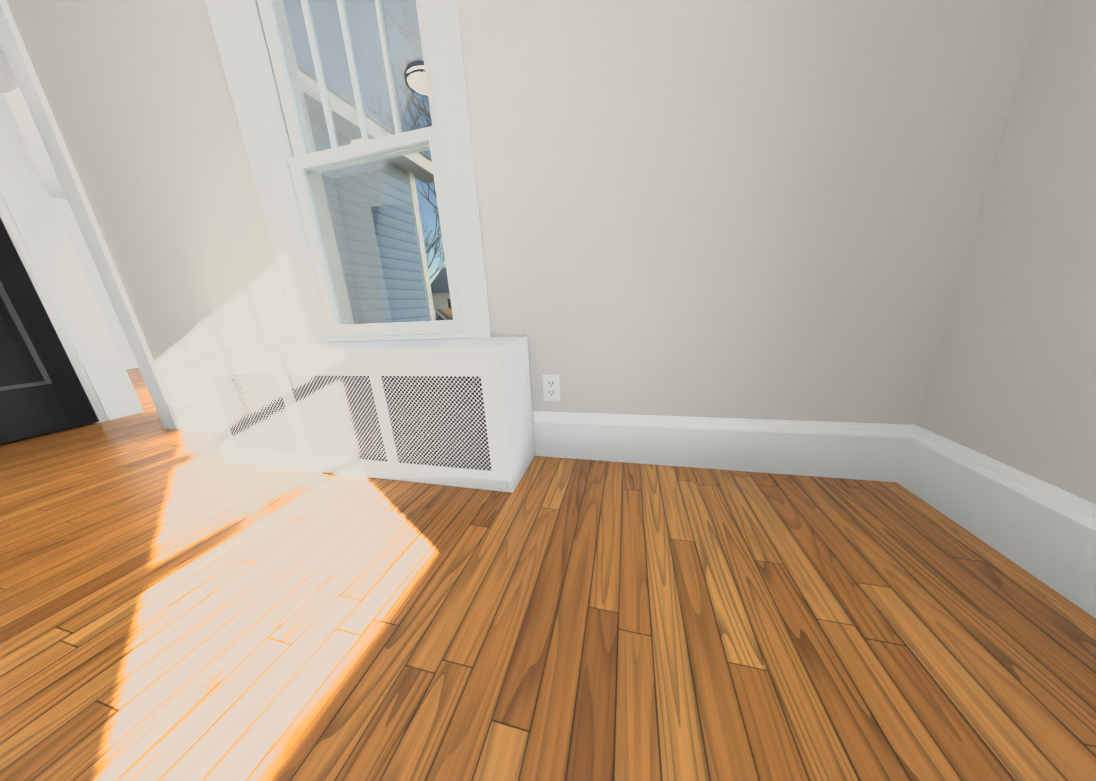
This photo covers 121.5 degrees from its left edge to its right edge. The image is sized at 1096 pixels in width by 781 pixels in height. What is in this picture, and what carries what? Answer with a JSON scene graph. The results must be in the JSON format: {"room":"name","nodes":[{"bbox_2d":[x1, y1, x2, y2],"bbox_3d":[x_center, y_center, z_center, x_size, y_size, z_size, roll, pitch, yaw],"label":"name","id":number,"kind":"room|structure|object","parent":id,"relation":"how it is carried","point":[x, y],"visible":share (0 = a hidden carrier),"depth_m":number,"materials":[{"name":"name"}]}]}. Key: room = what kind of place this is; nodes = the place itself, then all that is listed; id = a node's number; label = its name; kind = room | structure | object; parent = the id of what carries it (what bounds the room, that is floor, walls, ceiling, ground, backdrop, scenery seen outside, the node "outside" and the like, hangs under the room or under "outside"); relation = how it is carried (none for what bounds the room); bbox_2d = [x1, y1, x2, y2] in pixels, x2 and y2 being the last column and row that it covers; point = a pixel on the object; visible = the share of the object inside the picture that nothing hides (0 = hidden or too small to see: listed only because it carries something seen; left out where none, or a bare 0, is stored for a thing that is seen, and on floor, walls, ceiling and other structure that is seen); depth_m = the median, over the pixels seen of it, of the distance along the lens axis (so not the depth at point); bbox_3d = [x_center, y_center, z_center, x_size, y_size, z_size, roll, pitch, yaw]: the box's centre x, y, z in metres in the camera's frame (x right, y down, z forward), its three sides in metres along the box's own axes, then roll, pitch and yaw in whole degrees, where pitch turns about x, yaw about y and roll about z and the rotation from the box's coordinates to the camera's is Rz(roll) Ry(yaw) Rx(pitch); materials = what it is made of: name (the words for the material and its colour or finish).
{"room":"empty living room","nodes":[
{"label":"empty living room","id":0,"kind":"room"},
{"bbox_2d":[5,88,66,199],"bbox_3d":[-3.084,-2.130,1.421,9.000,0.150,5.530,1,16,14],"label":"wall","id":1,"kind":"structure","parent":0,"point":[28,128],"depth_m":2.98,"materials":[{"name":"white paint"}]},
{"bbox_2d":[50,197,132,355],"bbox_3d":[-6.938,-1.374,4.164,0.200,2.400,2.328,1,16,14],"label":"wall","id":2,"kind":"structure","parent":0,"point":[82,254],"depth_m":4.53,"materials":[{"name":"white paint"}]},
{"bbox_2d":[120,355,138,368],"bbox_3d":[-6.772,-0.319,4.437,0.022,0.208,2.328,1,16,14],"label":"baseboard","id":3,"kind":"structure","parent":2,"relation":"attached to","point":[129,361],"depth_m":4.88,"materials":[{"name":"white wood"}]},
{"bbox_2d":[6,0,1040,424],"bbox_3d":[-2.983,-0.944,1.898,9.000,2.400,0.200,1,16,14],"label":"wall","id":4,"kind":"structure","parent":0,"point":[736,208],"depth_m":1.02,"materials":[{"name":"white paint"}]},
{"bbox_2d":[0,218,98,444],"bbox_3d":[-3.327,-0.640,1.554,0.109,2.018,0.765,1,16,14],"label":"entry door","id":5,"kind":"structure","parent":4,"relation":"in","point":[42,391],"depth_m":1.93,"materials":[{"name":"black wood"}]},
{"bbox_2d":[0,0,178,429],"bbox_3d":[-2.909,-0.848,1.894,1.111,2.210,0.264,1,16,14],"label":"door frame","id":6,"kind":"structure","parent":4,"relation":"attached to","point":[30,219],"depth_m":1.92,"materials":[{"name":"white wood"}]},
{"bbox_2d":[167,398,214,431],"bbox_3d":[-1.933,0.158,1.834,0.914,0.208,0.022,1,16,14],"label":"baseboard","id":7,"kind":"structure","parent":4,"relation":"attached to","point":[190,414],"depth_m":1.90,"materials":[{"name":"white wood"}]},
{"bbox_2d":[205,0,490,342],"bbox_3d":[-0.761,-1.070,1.252,1.100,1.698,0.239,1,16,14],"label":"window","id":8,"kind":"structure","parent":4,"relation":"in","point":[335,81],"depth_m":1.25,"materials":[{"name":"white wood"}]},
{"bbox_2d":[542,374,560,401],"bbox_3d":[0.015,-0.010,1.282,0.072,0.116,0.008,1,16,14],"label":"electrical outlet","id":9,"kind":"object","parent":4,"relation":"attached to","point":[551,387],"visible":1,"depth_m":1.28,"materials":[{"name":"white plastic"}]},
{"bbox_2d":[533,411,914,481],"bbox_3d":[0.576,0.204,1.191,1.314,0.208,0.022,1,16,14],"label":"baseboard","id":10,"kind":"structure","parent":4,"relation":"attached to","point":[863,451],"depth_m":1.16,"materials":[{"name":"white wood"}]},
{"bbox_2d":[0,368,1095,780],"bbox_3d":[-2.949,0.319,2.120,9.000,0.150,5.530,1,16,14],"label":"floor","id":11,"kind":"structure","parent":0,"point":[184,606],"depth_m":0.64,"materials":[{"name":"brown wood"}]},
{"bbox_2d":[183,336,534,492],"bbox_3d":[-0.819,0.063,1.361,1.481,0.532,0.302,1,16,14],"label":"radiator cover","id":12,"kind":"object","parent":11,"relation":"on","point":[456,412],"visible":1,"depth_m":1.19,"materials":[{"name":"white wood"}]},
{"bbox_2d":[208,372,494,472],"bbox_3d":[-0.845,0.111,1.236,1.320,0.368,0.002,1,16,14],"label":"grille","id":13,"kind":"object","parent":12,"relation":"attached to","point":[440,422],"depth_m":1.20,"materials":[{"name":"white metal"}]},
{"bbox_2d":[916,0,1095,503],"bbox_3d":[0.938,-0.476,-0.495,0.200,2.400,2.602,1,16,14],"label":"wall","id":14,"kind":"structure","parent":0,"point":[1012,381],"depth_m":0.72,"materials":[{"name":"white paint"}]},
{"bbox_2d":[897,425,1095,617],"bbox_3d":[0.888,0.575,-0.167,0.022,0.208,2.602,1,16,14],"label":"baseboard","id":15,"kind":"structure","parent":14,"relation":"attached to","point":[1042,531],"depth_m":0.74,"materials":[{"name":"white wood"}]},
{"label":"outside","id":16,"kind":"structure","parent":0,"visible":0},
{"bbox_3d":[-8.216,-8.632,46.625,140.000,0.200,150.000,1,16,14],"label":"ground","id":17,"kind":"structure","parent":16,"visible":0},
{"bbox_2d":[376,133,435,322],"bbox_3d":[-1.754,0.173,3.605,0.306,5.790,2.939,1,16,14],"label":"neighboring house","id":18,"kind":"structure","parent":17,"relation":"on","point":[401,244],"depth_m":3.77,"materials":[{"name":"blue wood"}]},
{"bbox_2d":[400,71,437,209],"bbox_3d":[-3.782,-8.255,15.287,11.482,15.821,9.667,1,16,14],"label":"bare tree","id":19,"kind":"object","parent":17,"relation":"on","point":[417,116],"depth_m":13.86,"materials":[{"name":"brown plant"}]},
{"bbox_2d":[422,207,444,278],"bbox_3d":[-11.984,-9.515,26.244,10.482,13.094,7.087,1,16,14],"label":"bare tree","id":20,"kind":"object","parent":17,"relation":"on","point":[434,242],"depth_m":24.35,"materials":[{"name":"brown plant"}]},
{"bbox_2d":[431,267,450,310],"bbox_3d":[-8.260,-9.967,35.474,7.500,8.481,8.500,1,16,14],"label":"house","id":21,"kind":"structure","parent":17,"relation":"on","point":[441,294],"depth_m":32.27,"materials":[{"name":"white"}]},
{"bbox_2d":[435,308,452,320],"bbox_3d":[-2.424,-1.533,13.067,3.700,3.950,7.000,1,16,14],"label":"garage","id":22,"kind":"structure","parent":17,"relation":"on","point":[445,315],"depth_m":9.51,"materials":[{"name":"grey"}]}
]}

